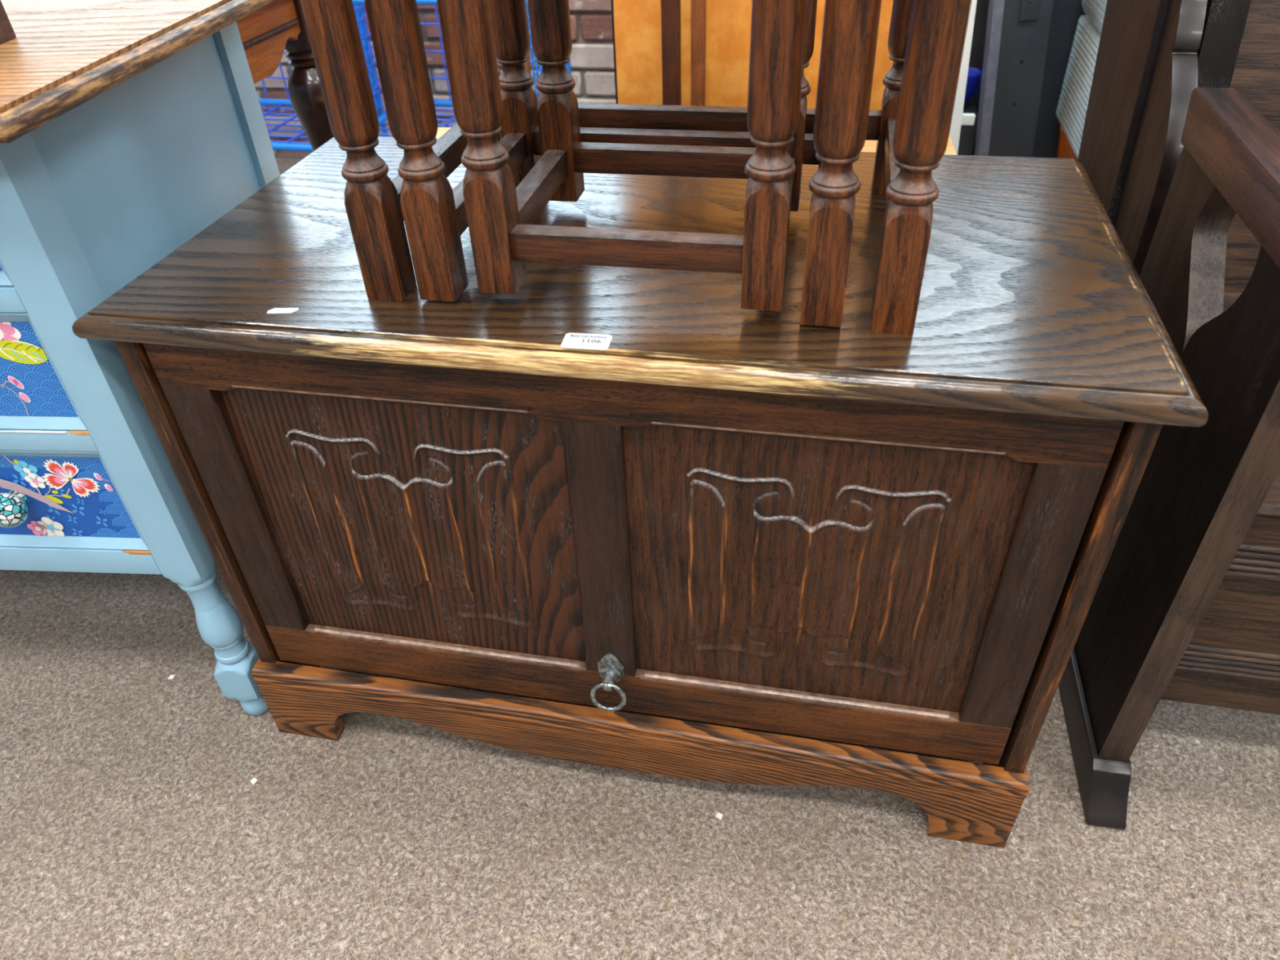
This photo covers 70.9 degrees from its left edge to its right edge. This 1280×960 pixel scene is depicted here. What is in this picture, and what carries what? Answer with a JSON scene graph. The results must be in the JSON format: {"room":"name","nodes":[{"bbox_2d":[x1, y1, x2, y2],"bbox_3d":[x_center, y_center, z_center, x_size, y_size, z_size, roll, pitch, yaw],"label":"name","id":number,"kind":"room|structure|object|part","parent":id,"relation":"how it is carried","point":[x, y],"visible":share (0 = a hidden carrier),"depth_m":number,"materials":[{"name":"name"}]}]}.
{"room":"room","nodes":[
{"label":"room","id":0,"kind":"room"},
{"bbox_2d":[253,0,616,155],"bbox_3d":[0.344,-2.256,1.716,10.000,3.320,0.206,6,39,10],"label":"wall","id":1,"kind":"structure","parent":0,"point":[592,55],"depth_m":2.61,"materials":[{"name":"brick"}]},
{"bbox_2d":[0,152,1279,959],"bbox_3d":[-0.298,1.228,0.063,10.000,0.050,7.280,6,39,10],"label":"floor","id":2,"kind":"structure","parent":0,"point":[134,824],"depth_m":1.03,"materials":[{"name":"carpet"}]},
{"bbox_2d":[0,0,279,715],"bbox_3d":[-0.881,-0.126,1.124,0.909,0.780,0.513,1,39,5],"label":"dresser","id":3,"kind":"object","parent":2,"relation":"on","point":[129,128],"visible":0.8,"depth_m":0.90,"materials":[{"name":"blue paint"}]},
{"bbox_3d":[-0.906,-0.233,0.795,0.710,0.120,0.028,1,39,5],"label":"drawer","id":4,"kind":"part","parent":3,"relation":"part of","materials":[{"name":"blue paint"}]},
{"bbox_2d":[0,0,16,43],"bbox_3d":[-0.701,-0.403,0.756,0.216,0.100,0.184,1,39,5],"label":"wooden box","id":5,"kind":"object","parent":3,"relation":"on","point":[6,32],"visible":1,"depth_m":0.83,"materials":[{"name":"brown wood"}]},
{"bbox_3d":[-0.904,-0.175,0.840,0.710,0.024,0.029,1,39,5],"label":"rail","id":6,"kind":"part","parent":3,"relation":"part of","materials":[{"name":"blue paint"}]},
{"bbox_3d":[-0.672,0.031,0.955,0.040,0.040,0.037,1,39,5],"label":"knob","id":7,"kind":"part","parent":3,"relation":"part of","materials":[{"name":"teal ceramic"}]},
{"bbox_3d":[-0.900,-0.115,0.889,0.710,0.132,0.028,1,39,5],"label":"drawer","id":8,"kind":"part","parent":3,"relation":"part of","materials":[{"name":"blue paint"}]},
{"bbox_3d":[-0.899,-0.053,0.937,0.710,0.024,0.029,1,39,5],"label":"rail","id":9,"kind":"part","parent":3,"relation":"part of","materials":[{"name":"blue paint"}]},
{"bbox_3d":[-0.895,0.010,0.988,0.710,0.138,0.028,1,39,5],"label":"drawer","id":10,"kind":"part","parent":3,"relation":"part of","materials":[{"name":"blue paint"}]},
{"bbox_3d":[-0.893,0.078,1.042,0.710,0.034,0.029,1,39,5],"label":"rail","id":11,"kind":"part","parent":3,"relation":"part of","materials":[{"name":"blue paint"}]},
{"bbox_3d":[-0.501,-0.226,1.028,0.014,0.488,0.368,1,39,5],"label":"panel","id":12,"kind":"part","parent":3,"relation":"part of","materials":[{"name":"blue paint"}]},
{"bbox_3d":[-0.488,-0.246,1.270,0.048,0.758,0.048,1,39,5],"label":"leg","id":13,"kind":"part","parent":3,"relation":"part of","materials":[{"name":"blue paint"}]},
{"bbox_2d":[167,674,175,679],"bbox_3d":[-0.645,0.272,1.237,0.007,0.001,0.008,4,39,8],"label":"paper fleck","id":14,"kind":"object","parent":2,"relation":"on","point":[171,677],"visible":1,"depth_m":1.24,"materials":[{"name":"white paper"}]},
{"bbox_2d":[249,777,257,785],"bbox_3d":[-0.474,0.370,1.104,0.008,0.001,0.007,25,46,30],"label":"paper fleck","id":15,"kind":"object","parent":2,"relation":"on","point":[253,780],"visible":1,"depth_m":1.10,"materials":[{"name":"white paper"}]},
{"bbox_2d":[235,0,333,151],"bbox_3d":[-0.992,-0.486,1.635,0.815,0.712,0.575,6,39,10],"label":"table","id":16,"kind":"object","parent":2,"relation":"on","point":[277,26],"visible":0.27,"depth_m":1.55,"materials":[{"name":"brown wood"}]},
{"bbox_3d":[-0.631,-0.666,1.395,0.007,0.011,0.410,6,39,10],"label":"rope moulding","id":17,"kind":"part","parent":16,"relation":"part of","materials":[{"name":"brown wood"}]},
{"bbox_3d":[-0.597,-0.590,1.761,0.089,0.690,0.089,6,39,10],"label":"leg","id":18,"kind":"part","parent":16,"relation":"part of","materials":[{"name":"brown wood"}]},
{"bbox_2d":[258,4,387,151],"bbox_3d":[-1.069,-1.279,2.336,0.529,1.080,0.389,7,40,12],"label":"wire cage","id":19,"kind":"object","parent":2,"relation":"on","point":[289,145],"visible":0.12,"depth_m":2.55,"materials":[{"name":"blue metal"}]},
{"bbox_3d":[-0.779,-1.386,2.405,0.016,1.020,0.017,7,40,12],"label":"post","id":20,"kind":"part","parent":19,"relation":"part of","materials":[{"name":"blue metal"}]},
{"bbox_2d":[352,0,573,136],"bbox_3d":[-0.496,-1.244,2.260,0.529,1.080,0.389,6,39,10],"label":"wire cage","id":21,"kind":"object","parent":2,"relation":"on","point":[437,103],"visible":0.09,"depth_m":2.48,"materials":[{"name":"blue metal"}]},
{"bbox_3d":[-0.210,-1.357,2.337,0.016,1.020,0.017,6,39,10],"label":"post","id":22,"kind":"part","parent":21,"relation":"part of","materials":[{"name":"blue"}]},
{"bbox_2d":[524,54,533,88],"bbox_3d":[-0.223,-0.803,1.758,0.013,1.000,0.022,6,39,10],"label":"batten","id":23,"kind":"object","parent":2,"relation":"on","point":[527,64],"visible":0.08,"depth_m":1.75,"materials":[{"name":"brown wood"}]},
{"bbox_2d":[71,136,1208,848],"bbox_3d":[0.007,-0.014,1.078,0.920,0.601,0.495,6,39,10],"label":"chest","id":24,"kind":"object","parent":2,"relation":"on","point":[720,512],"visible":1,"depth_m":0.84,"materials":[{"name":"brown wood"}]},
{"bbox_3d":[-0.417,-0.087,1.133,0.020,0.476,0.454,6,39,10],"label":"panel","id":25,"kind":"part","parent":24,"relation":"part of","materials":[{"name":"brown wood"}]},
{"bbox_2d":[266,307,298,313],"bbox_3d":[-0.310,-0.147,0.781,0.026,0.001,0.009,0,39,3],"label":"price tag","id":26,"kind":"object","parent":24,"relation":"on","point":[278,310],"visible":1,"depth_m":0.78,"materials":[{"name":"white paper"}]},
{"bbox_3d":[-0.229,0.056,0.920,0.346,0.341,0.008,6,39,10],"label":"carved panel","id":27,"kind":"part","parent":24,"relation":"part of","materials":[{"name":"brown wood"}]},
{"bbox_2d":[560,333,612,350],"bbox_3d":[-0.043,-0.111,0.721,0.038,0.001,0.024,4,39,8],"label":"lot label","id":28,"kind":"object","parent":24,"relation":"on","point":[571,340],"visible":1,"depth_m":0.72,"materials":[{"name":"white paper"}]},
{"bbox_3d":[-0.033,0.207,0.966,0.030,0.043,0.020,6,39,10],"label":"handle plate","id":29,"kind":"part","parent":24,"relation":"part of","materials":[{"name":"grey metal"}]},
{"bbox_2d":[364,0,881,327],"bbox_3d":[0.005,-0.401,0.718,0.365,0.446,0.287,6,39,10],"label":"table","id":30,"kind":"object","parent":24,"relation":"on","point":[434,214],"visible":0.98,"depth_m":0.69,"materials":[{"name":"brown wood"}]},
{"bbox_3d":[-0.179,-0.332,0.658,0.038,0.426,0.038,6,39,10],"label":"leg","id":31,"kind":"part","parent":30,"relation":"part of","materials":[{"name":"brown wood"}]},
{"bbox_3d":[-0.149,-0.282,0.854,0.021,0.026,0.220,6,39,10],"label":"rail","id":32,"kind":"part","parent":30,"relation":"part of","materials":[{"name":"brown wood"}]},
{"bbox_3d":[-0.130,-0.486,0.848,0.038,0.426,0.038,6,39,10],"label":"leg","id":33,"kind":"part","parent":30,"relation":"part of","materials":[{"name":"brown wood"}]},
{"bbox_3d":[0.035,-0.344,0.920,0.298,0.026,0.021,6,39,10],"label":"rail","id":34,"kind":"part","parent":30,"relation":"part of","materials":[{"name":"brown wood"}]},
{"bbox_3d":[0.141,-0.300,0.601,0.038,0.426,0.038,6,39,10],"label":"leg","id":35,"kind":"part","parent":30,"relation":"part of","materials":[{"name":"brown wood"}]},
{"bbox_2d":[436,0,817,311],"bbox_3d":[0.005,-0.379,0.708,0.261,0.404,0.244,6,39,10],"label":"table","id":36,"kind":"object","parent":24,"relation":"on","point":[501,215],"visible":1,"depth_m":0.72,"materials":[{"name":"brown wood"}]},
{"bbox_3d":[-0.125,-0.318,0.655,0.038,0.384,0.038,6,39,10],"label":"leg","id":37,"kind":"part","parent":36,"relation":"part of","materials":[{"name":"brown wood"}]},
{"bbox_3d":[-0.099,-0.263,0.829,0.021,0.026,0.177,6,39,10],"label":"rail","id":38,"kind":"part","parent":36,"relation":"part of","materials":[{"name":"brown wood"}]},
{"bbox_3d":[-0.084,-0.445,0.812,0.038,0.384,0.038,6,39,10],"label":"leg","id":39,"kind":"part","parent":36,"relation":"part of","materials":[{"name":"brown wood"}]},
{"bbox_3d":[-0.010,-0.189,0.731,0.195,0.026,0.021,6,39,10],"label":"rail","id":40,"kind":"part","parent":36,"relation":"part of","materials":[{"name":"brown wood"}]},
{"bbox_3d":[0.031,-0.316,0.887,0.195,0.026,0.021,6,39,10],"label":"rail","id":41,"kind":"part","parent":36,"relation":"part of","materials":[{"name":"brown wood"}]},
{"bbox_3d":[0.094,-0.296,0.616,0.038,0.384,0.038,6,39,10],"label":"leg","id":42,"kind":"part","parent":36,"relation":"part of","materials":[{"name":"brown wood"}]},
{"bbox_3d":[0.120,-0.241,0.789,0.021,0.026,0.177,6,39,10],"label":"rail","id":43,"kind":"part","parent":36,"relation":"part of","materials":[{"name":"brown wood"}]},
{"bbox_3d":[0.135,-0.424,0.773,0.038,0.384,0.038,6,39,10],"label":"leg","id":44,"kind":"part","parent":36,"relation":"part of","materials":[{"name":"brown wood"}]},
{"bbox_3d":[-0.043,-0.077,0.765,0.833,0.054,0.022,6,39,10],"label":"rail","id":45,"kind":"part","parent":24,"relation":"part of","materials":[{"name":"brown wood"}]},
{"bbox_2d":[300,0,971,335],"bbox_3d":[0.011,-0.426,0.724,0.503,0.484,0.361,6,39,10],"label":"table","id":46,"kind":"object","parent":24,"relation":"on","point":[911,129],"visible":0.78,"depth_m":0.69,"materials":[{"name":"brown wood"}]},
{"bbox_3d":[-0.229,-0.349,0.657,0.038,0.464,0.038,6,39,10],"label":"leg","id":47,"kind":"part","parent":46,"relation":"part of","materials":[{"name":"brown wood"}]},
{"bbox_3d":[-0.194,-0.310,0.872,0.021,0.026,0.262,6,39,10],"label":"rail","id":48,"kind":"part","parent":46,"relation":"part of","materials":[{"name":"brown wood"}]},
{"bbox_3d":[-0.171,-0.529,0.879,0.038,0.464,0.038,6,39,10],"label":"leg","id":49,"kind":"part","parent":46,"relation":"part of","materials":[{"name":"brown wood"}]},
{"bbox_3d":[0.046,-0.379,0.944,0.404,0.026,0.021,6,39,10],"label":"rail","id":50,"kind":"part","parent":46,"relation":"part of","materials":[{"name":"brown wood"}]},
{"bbox_3d":[0.230,-0.268,0.795,0.021,0.026,0.262,6,39,10],"label":"rail","id":51,"kind":"part","parent":46,"relation":"part of","materials":[{"name":"brown wood"}]},
{"bbox_3d":[0.253,-0.487,0.803,0.038,0.464,0.038,6,39,10],"label":"leg","id":52,"kind":"part","parent":46,"relation":"part of","materials":[{"name":"brown wood"}]},
{"bbox_3d":[0.195,-0.307,0.581,0.038,0.464,0.038,6,39,10],"label":"leg","id":53,"kind":"part","parent":46,"relation":"part of","materials":[{"name":"brown wood"}]},
{"bbox_3d":[-0.029,0.229,1.009,0.833,0.062,0.022,6,39,10],"label":"rail","id":54,"kind":"part","parent":24,"relation":"part of","materials":[{"name":"brown wood"}]},
{"bbox_3d":[-0.002,-0.240,0.899,0.920,0.024,0.492,6,39,10],"label":"lid","id":55,"kind":"part","parent":24,"relation":"part of","materials":[{"name":"brown wood"}]},
{"bbox_3d":[-0.032,0.277,1.021,0.892,0.022,0.021,6,39,10],"label":"plinth moulding","id":56,"kind":"part","parent":24,"relation":"part of","materials":[{"name":"brown wood"}]},
{"bbox_3d":[0.156,0.094,0.851,0.346,0.341,0.008,6,39,10],"label":"carved panel","id":57,"kind":"part","parent":24,"relation":"part of","materials":[{"name":"brown wood"}]},
{"bbox_3d":[0.430,-0.003,0.980,0.020,0.476,0.454,6,39,10],"label":"panel","id":58,"kind":"part","parent":24,"relation":"part of","materials":[{"name":"brown wood"}]},
{"bbox_2d":[435,127,956,155],"bbox_3d":[0.035,-0.310,1.568,0.948,0.450,0.442,4,39,8],"label":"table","id":59,"kind":"object","parent":2,"relation":"on","point":[869,145],"visible":0.02,"depth_m":1.50,"materials":[{"name":"wood"}]},
{"bbox_2d":[715,812,723,819],"bbox_3d":[0.093,0.391,1.046,0.008,0.001,0.007,25,46,30],"label":"paper fleck","id":60,"kind":"object","parent":2,"relation":"on","point":[719,815],"visible":1,"depth_m":1.04,"materials":[{"name":"white paper"}]},
{"bbox_2d":[610,0,893,110],"bbox_3d":[0.235,-1.011,1.575,0.604,1.520,0.020,7,40,12],"label":"plywood board","id":61,"kind":"object","parent":2,"relation":"on","point":[636,24],"visible":0.02,"depth_m":1.74,"materials":[{"name":"brown wood"}]},
{"bbox_2d":[660,0,681,105],"bbox_3d":[0.053,-0.932,1.583,0.034,1.400,0.022,6,39,10],"label":"batten","id":62,"kind":"object","parent":61,"relation":"attached to","point":[670,9],"visible":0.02,"depth_m":1.68,"materials":[{"name":"brown wood"}]},
{"bbox_2d":[690,0,706,106],"bbox_3d":[0.103,-0.927,1.573,0.026,1.400,0.022,6,39,10],"label":"batten","id":63,"kind":"object","parent":61,"relation":"attached to","point":[698,7],"visible":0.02,"depth_m":1.67,"materials":[{"name":"brown wood"}]},
{"bbox_2d":[949,0,977,155],"bbox_3d":[0.607,-0.834,1.671,0.089,1.100,0.232,11,40,16],"label":"rack","id":64,"kind":"object","parent":2,"relation":"on","point":[958,118],"visible":0.25,"depth_m":1.64,"materials":[{"name":"white metal"}]},
{"bbox_2d":[957,97,977,155],"bbox_3d":[0.720,-0.741,2.174,0.120,0.317,0.160,6,39,10],"label":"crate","id":65,"kind":"object","parent":2,"relation":"on","point":[968,132],"visible":0.1,"depth_m":2.04,"materials":[{"name":"black plastic"}]},
{"bbox_2d":[964,66,982,104],"bbox_3d":[0.724,-0.890,2.046,0.092,0.075,0.092,6,39,10],"label":"plastic tub","id":66,"kind":"object","parent":65,"relation":"on","point":[974,75],"visible":0.3,"depth_m":2.01,"materials":[{"name":"blue plastic"}]},
{"bbox_2d":[968,0,989,155],"bbox_3d":[0.956,-1.227,2.022,0.650,1.250,0.288,6,39,10],"label":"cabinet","id":67,"kind":"object","parent":2,"relation":"on","point":[977,50],"visible":0.02,"depth_m":2.06,"materials":[{"name":"black"}]},
{"bbox_2d":[974,0,1053,157],"bbox_3d":[0.758,-0.974,1.782,0.219,1.142,0.095,6,39,10],"label":"board","id":68,"kind":"object","parent":2,"relation":"on","point":[1017,35],"visible":0.62,"depth_m":1.85,"materials":[{"name":"grey metal"}]},
{"bbox_3d":[0.751,-1.015,1.697,0.034,0.267,0.006,1,38,14],"label":"latch plate","id":69,"kind":"part","parent":68,"relation":"part of","materials":[{"name":"black metal"}]},
{"bbox_2d":[1032,0,1086,158],"bbox_3d":[0.903,-1.031,1.845,0.228,1.144,0.060,6,39,10],"label":"board","id":70,"kind":"object","parent":2,"relation":"on","point":[1066,14],"visible":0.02,"depth_m":1.93,"materials":[{"name":"black wood"}]},
{"bbox_2d":[1056,0,1106,161],"bbox_3d":[1.219,-0.766,1.630,0.746,1.000,0.450,6,39,10],"label":"armchair","id":71,"kind":"object","parent":2,"relation":"on","point":[1072,108],"visible":0.13,"depth_m":1.79,"materials":[{"name":"grey fabric"}]},
{"bbox_2d":[1081,0,1106,32],"bbox_3d":[1.196,-0.857,1.562,0.706,0.171,0.450,6,39,10],"label":"cushion","id":72,"kind":"object","parent":71,"relation":"on","point":[1095,10],"depth_m":1.73,"materials":[{"name":"grey fabric"}]},
{"bbox_2d":[1058,0,1279,830],"bbox_3d":[1.099,-0.305,0.941,1.060,1.150,0.975,6,39,10],"label":"bench","id":73,"kind":"object","parent":2,"relation":"on","point":[1180,147],"visible":0.81,"depth_m":0.94,"materials":[{"name":"brown wood"}]},
{"bbox_3d":[0.563,-0.018,0.982,0.032,0.568,0.367,6,39,10],"label":"panel","id":74,"kind":"part","parent":73,"relation":"part of","materials":[{"name":"brown wood"}]},
{"bbox_3d":[0.552,-0.262,0.789,0.039,0.054,0.401,6,39,10],"label":"arm","id":75,"kind":"part","parent":73,"relation":"part of","materials":[{"name":"brown wood"}]},
{"bbox_3d":[1.145,-0.178,1.035,0.978,0.030,0.033,6,39,10],"label":"rail","id":76,"kind":"part","parent":73,"relation":"part of","materials":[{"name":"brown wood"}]},
{"bbox_3d":[1.154,-0.540,0.886,0.978,0.720,0.227,6,39,10],"label":"panel","id":77,"kind":"part","parent":73,"relation":"part of","materials":[{"name":"brown wood"}]}
]}

